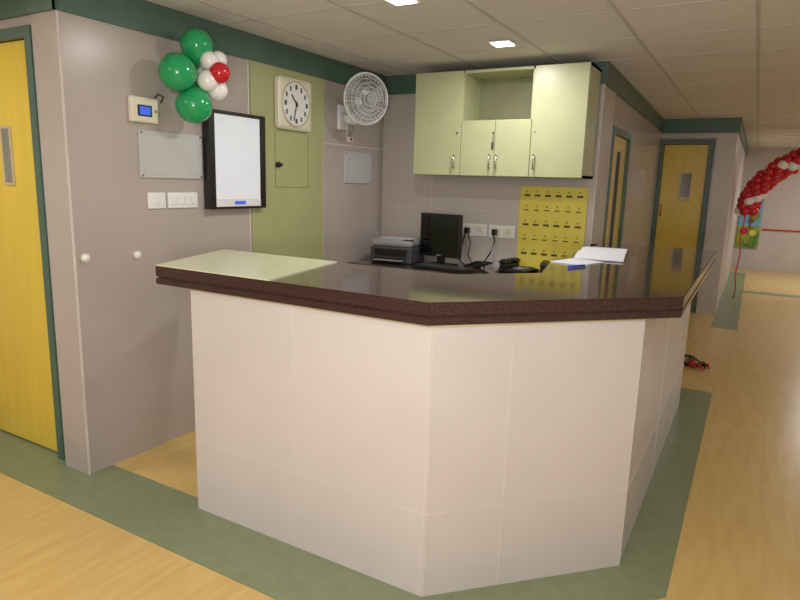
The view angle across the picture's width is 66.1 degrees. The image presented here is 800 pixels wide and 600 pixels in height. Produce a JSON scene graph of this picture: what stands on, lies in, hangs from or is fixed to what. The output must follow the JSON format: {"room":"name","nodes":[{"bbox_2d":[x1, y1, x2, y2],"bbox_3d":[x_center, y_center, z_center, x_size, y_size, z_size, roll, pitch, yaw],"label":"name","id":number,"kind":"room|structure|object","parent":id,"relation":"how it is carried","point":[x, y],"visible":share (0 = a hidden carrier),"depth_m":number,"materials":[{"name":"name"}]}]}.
{"room":"hospital interior","nodes":[
{"label":"hospital interior","id":0,"kind":"room"},
{"bbox_2d":[0,15,30,28],"bbox_3d":[-2.527,-0.431,3.590,2.040,2.350,0.150,8,12,29],"label":"wall","id":1,"kind":"structure","parent":0,"point":[24,20],"depth_m":2.95,"materials":[{"name":"paint"}]},
{"bbox_2d":[0,24,64,459],"bbox_3d":[-2.157,-0.275,3.315,0.965,2.170,0.119,8,12,29],"label":"door","id":2,"kind":"structure","parent":1,"relation":"in","point":[30,398],"depth_m":3.21,"materials":[{"name":"yellow wood"}]},
{"bbox_2d":[30,10,383,474],"bbox_3d":[-0.926,-0.486,4.121,0.209,2.350,2.780,8,12,29],"label":"wall","id":3,"kind":"structure","parent":0,"point":[124,345],"depth_m":3.21,"materials":[{"name":"paint"}]},
{"bbox_2d":[80,253,89,262],"bbox_3d":[-1.505,-0.201,2.947,0.023,0.044,0.044,8,12,29],"label":"handle","id":4,"kind":"object","parent":3,"relation":"attached to","point":[85,257],"visible":1,"depth_m":2.94,"materials":[{"name":"beige plastic"}]},
{"bbox_2d":[133,250,141,258],"bbox_3d":[-1.361,-0.235,3.197,0.023,0.044,0.044,8,12,29],"label":"handle","id":5,"kind":"object","parent":3,"relation":"attached to","point":[137,254],"visible":1,"depth_m":3.19,"materials":[{"name":"beige plastic"}]},
{"bbox_2d":[128,94,163,123],"bbox_3d":[-1.287,-0.981,3.134,0.036,0.154,0.208,8,12,29],"label":"thermostat","id":6,"kind":"object","parent":3,"relation":"attached to","point":[140,109],"visible":1,"depth_m":3.10,"materials":[{"name":"beige plastic"}]},
{"bbox_2d":[147,192,165,208],"bbox_3d":[-1.288,-0.528,3.262,0.017,0.085,0.110,8,12,29],"label":"light switch","id":7,"kind":"object","parent":3,"relation":"attached to","point":[156,200],"visible":1,"depth_m":3.25,"materials":[{"name":"white plastic"}]},
{"bbox_2d":[137,129,201,178],"bbox_3d":[-1.227,-0.777,3.311,0.016,0.240,0.410,8,12,29],"label":"access panel","id":8,"kind":"object","parent":3,"relation":"attached to","point":[161,154],"visible":1,"depth_m":3.29,"materials":[{"name":"metal"}]},
{"bbox_2d":[167,192,197,207],"bbox_3d":[-1.207,-0.552,3.401,0.017,0.084,0.210,8,12,29],"label":"light switch","id":9,"kind":"object","parent":3,"relation":"attached to","point":[174,199],"visible":1,"depth_m":3.39,"materials":[{"name":"white plastic"}]},
{"bbox_2d":[0,0,385,94],"bbox_3d":[-1.781,-1.685,4.401,2.253,0.150,2.794,8,12,29],"label":"crown molding","id":10,"kind":"structure","parent":3,"relation":"attached to","point":[144,16],"depth_m":3.29,"materials":[{"name":"green paint"}]},
{"bbox_2d":[158,28,229,123],"bbox_3d":[-1.084,-1.167,3.207,0.363,0.477,0.291,-6,13,-36],"label":"bunch","id":11,"kind":"object","parent":3,"relation":"attached to","point":[200,69],"visible":1,"depth_m":3.15,"materials":[{"name":"green rubber"}]},
{"bbox_2d":[202,109,265,208],"bbox_3d":[-0.985,-0.833,3.690,0.055,0.560,0.465,8,12,29],"label":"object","id":12,"kind":"object","parent":3,"relation":"attached to","point":[234,153],"visible":0.88,"depth_m":3.65,"materials":[{"name":"white plastic"}]},
{"bbox_2d":[275,75,310,131],"bbox_3d":[-0.699,-1.295,4.072,0.046,0.330,0.344,8,12,29],"label":"wall clock","id":13,"kind":"object","parent":3,"relation":"attached to","point":[292,95],"visible":1,"depth_m":4.04,"materials":[{"name":"beige plastic"}]},
{"bbox_2d":[347,137,352,141],"bbox_3d":[-0.380,-1.230,4.711,0.024,0.040,0.060,8,12,29],"label":"switch","id":14,"kind":"object","parent":3,"relation":"attached to","point":[349,139],"visible":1,"depth_m":4.69,"materials":[{"name":"white plastic"}]},
{"bbox_2d":[344,151,371,183],"bbox_3d":[-0.329,-1.042,4.855,0.016,0.240,0.380,8,12,29],"label":"access panel","id":15,"kind":"object","parent":3,"relation":"attached to","point":[357,166],"visible":1,"depth_m":4.84,"materials":[{"name":"metal"}]},
{"bbox_2d":[337,72,387,139],"bbox_3d":[-0.315,-1.397,4.433,0.366,0.457,0.324,8,12,29],"label":"wall fan","id":16,"kind":"object","parent":3,"relation":"attached to","point":[359,98],"visible":1,"depth_m":4.39,"materials":[{"name":"white plastic"}]},
{"bbox_2d":[0,268,799,599],"bbox_3d":[1.583,0.560,5.554,7.900,0.100,17.300,8,12,29],"label":"floor","id":17,"kind":"structure","parent":0,"point":[739,539],"depth_m":2.88,"materials":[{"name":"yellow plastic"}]},
{"bbox_2d":[0,387,711,599],"bbox_3d":[-0.628,0.679,4.329,4.880,0.002,3.530,8,12,29],"label":"trim","id":18,"kind":"structure","parent":17,"relation":"in","point":[167,517],"depth_m":2.65,"materials":[{"name":"green plastic"}]},
{"bbox_2d":[155,242,716,596],"bbox_3d":[0.414,0.287,3.572,2.287,1.115,2.850,8,12,29],"label":"reception desk","id":19,"kind":"object","parent":17,"relation":"on","point":[420,433],"depth_m":2.33,"materials":[{"name":"laminate"}]},
{"bbox_2d":[551,258,602,264],"bbox_3d":[0.938,-0.202,3.253,0.180,0.004,0.240,12,15,43],"label":"paper sheet","id":20,"kind":"object","parent":19,"relation":"on","point":[573,261],"visible":0.86,"depth_m":3.23,"materials":[{"name":"white paper"}]},
{"bbox_2d":[567,264,587,267],"bbox_3d":[0.885,-0.169,3.051,0.157,0.012,0.012,-7,14,-37],"label":"ballpoint pen","id":21,"kind":"object","parent":19,"relation":"on","point":[581,265],"visible":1,"depth_m":3.04,"materials":[{"name":"blue plastic"}]},
{"bbox_2d":[573,246,628,262],"bbox_3d":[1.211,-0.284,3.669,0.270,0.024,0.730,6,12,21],"label":"open book","id":22,"kind":"object","parent":19,"relation":"on","point":[587,253],"visible":0.99,"depth_m":3.48,"materials":[{"name":"paper"}]},
{"bbox_2d":[348,258,538,273],"bbox_3d":[0.454,0.189,4.742,1.720,0.870,0.539,8,12,29],"label":"desk","id":23,"kind":"object","parent":17,"relation":"on","point":[487,270],"visible":0.14,"depth_m":4.69,"materials":[{"name":"black stone"}]},
{"bbox_2d":[370,236,423,264],"bbox_3d":[-0.033,-0.401,4.917,0.360,0.193,0.350,6,12,23],"label":"printer","id":24,"kind":"object","parent":23,"relation":"on","point":[387,249],"visible":0.96,"depth_m":4.83,"materials":[{"name":"grey plastic"}]},
{"bbox_2d":[420,213,462,265],"bbox_3d":[0.315,-0.467,4.767,0.370,0.399,0.180,10,14,37],"label":"computer monitor","id":25,"kind":"object","parent":23,"relation":"on","point":[440,234],"visible":0.88,"depth_m":4.74,"materials":[{"name":"black plastic"}]},
{"bbox_2d":[414,263,473,272],"bbox_3d":[0.323,-0.240,4.568,0.440,0.028,0.140,9,13,33],"label":"keyboard","id":26,"kind":"object","parent":23,"relation":"on","point":[457,269],"visible":1,"depth_m":4.51,"materials":[{"name":"black plastic"}]},
{"bbox_2d":[459,232,494,267],"bbox_3d":[0.573,-0.384,4.733,0.312,0.261,0.178,8,12,29],"label":"power cord","id":27,"kind":"object","parent":23,"relation":"on","point":[476,264],"visible":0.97,"depth_m":4.72,"materials":[{"name":"black rubber"}]},
{"bbox_2d":[495,257,537,272],"bbox_3d":[0.844,-0.245,4.494,0.230,0.097,0.307,10,14,39],"label":"desk telephone","id":28,"kind":"object","parent":23,"relation":"on","point":[508,265],"visible":0.98,"depth_m":4.49,"materials":[{"name":"black plastic"}]},
{"bbox_2d":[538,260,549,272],"bbox_3d":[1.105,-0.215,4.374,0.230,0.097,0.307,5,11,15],"label":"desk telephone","id":29,"kind":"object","parent":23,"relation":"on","point":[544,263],"visible":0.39,"depth_m":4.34,"materials":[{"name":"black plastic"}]},
{"bbox_2d":[684,354,709,369],"bbox_3d":[2.562,0.533,5.416,0.361,0.047,0.350,12,15,42],"label":"scraps","id":30,"kind":"object","parent":17,"relation":"on","point":[691,362],"visible":0.85,"depth_m":5.31,"materials":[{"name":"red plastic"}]},
{"bbox_2d":[711,272,799,329],"bbox_3d":[6.094,0.050,8.632,2.780,0.002,5.600,8,12,29],"label":"trim","id":31,"kind":"structure","parent":17,"relation":"in","point":[727,314],"depth_m":8.54,"materials":[{"name":"green plastic"}]},
{"bbox_2d":[733,148,799,297],"bbox_3d":[5.840,-0.982,8.014,2.650,2.228,0.316,8,12,29],"label":"balloon arch","id":32,"kind":"object","parent":17,"relation":"on","point":[750,200],"visible":1,"depth_m":8.33,"materials":[{"name":"red rubber"}]},
{"bbox_2d":[146,0,799,147],"bbox_3d":[1.653,-1.843,5.093,7.900,0.104,17.300,8,12,29],"label":"ceiling","id":33,"kind":"structure","parent":0,"point":[689,59],"depth_m":3.62,"materials":[{"name":"tile"}]},
{"bbox_2d":[385,0,420,5],"bbox_3d":[0.005,-1.409,2.887,0.140,0.010,0.140,8,12,29],"label":"recessed light","id":34,"kind":"object","parent":33,"relation":"in","point":[394,2],"visible":1,"depth_m":2.91,"materials":[{"name":"white plastic"}]},
{"bbox_2d":[487,39,517,46],"bbox_3d":[0.621,-1.551,3.721,0.140,0.010,0.140,8,12,29],"label":"recessed light","id":35,"kind":"object","parent":33,"relation":"in","point":[499,43],"visible":1,"depth_m":3.69,"materials":[{"name":"white plastic"}]},
{"bbox_2d":[381,94,587,270],"bbox_3d":[0.554,-0.599,4.935,1.960,2.350,0.122,8,12,29],"label":"wall","id":36,"kind":"structure","parent":0,"point":[406,195],"depth_m":4.96,"materials":[{"name":"beige paint"}]},
{"bbox_2d":[462,223,514,238],"bbox_3d":[0.676,-0.537,4.777,0.440,0.095,0.050,8,12,29],"label":"power socket","id":37,"kind":"object","parent":36,"relation":"attached to","point":[499,231],"depth_m":4.78,"materials":[{"name":"white plastic"}]},
{"bbox_2d":[385,61,605,94],"bbox_3d":[0.643,-1.656,4.618,1.747,0.150,0.020,8,12,29],"label":"crown molding","id":38,"kind":"structure","parent":36,"relation":"attached to","point":[395,84],"depth_m":4.95,"materials":[{"name":"green paint"}]},
{"bbox_2d":[413,62,601,178],"bbox_3d":[0.729,-1.258,4.418,1.270,0.730,0.351,8,12,29],"label":"upper cabinet","id":39,"kind":"object","parent":36,"relation":"attached to","point":[540,121],"visible":1,"depth_m":4.32,"materials":[{"name":"laminate"}]},
{"bbox_2d":[516,186,588,268],"bbox_3d":[1.113,-0.524,4.540,0.500,0.615,0.018,8,12,29],"label":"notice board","id":40,"kind":"object","parent":36,"relation":"attached to","point":[552,220],"visible":0.94,"depth_m":4.53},
{"bbox_2d":[576,84,660,246],"bbox_3d":[2.226,-0.779,6.127,0.264,2.350,3.881,8,12,29],"label":"wall","id":41,"kind":"structure","parent":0,"point":[613,110],"depth_m":5.65,"materials":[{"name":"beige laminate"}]},
{"bbox_2d":[603,125,631,243],"bbox_3d":[1.763,-0.438,5.287,0.132,1.970,0.924,7,12,27],"label":"door","id":42,"kind":"structure","parent":41,"relation":"in","point":[621,139],"depth_m":5.23,"materials":[{"name":"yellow wood"}]},
{"bbox_2d":[661,133,745,314],"bbox_3d":[4.877,-1.447,10.015,1.017,2.350,5.600,8,12,29],"label":"wall","id":43,"kind":"structure","parent":0,"point":[729,157],"depth_m":7.49,"materials":[{"name":"beige paint"}]},
{"bbox_2d":[604,61,747,155],"bbox_3d":[4.000,-2.207,8.054,0.857,0.170,9.397,8,12,29],"label":"crown molding","id":44,"kind":"structure","parent":43,"relation":"attached to","point":[614,79],"depth_m":7.17,"materials":[{"name":"green paint"}]},
{"bbox_2d":[649,140,714,312],"bbox_3d":[3.461,-0.911,7.668,0.600,2.100,0.119,8,12,29],"label":"door","id":45,"kind":"structure","parent":43,"relation":"in","point":[684,169],"depth_m":7.59,"materials":[{"name":"yellow wood"}]},
{"bbox_2d":[732,148,799,272],"bbox_3d":[7.923,-1.645,11.515,3.200,2.350,0.145,8,12,29],"label":"wall","id":46,"kind":"structure","parent":0,"point":[778,249],"depth_m":11.91,"materials":[{"name":"beige paint"}]}
]}

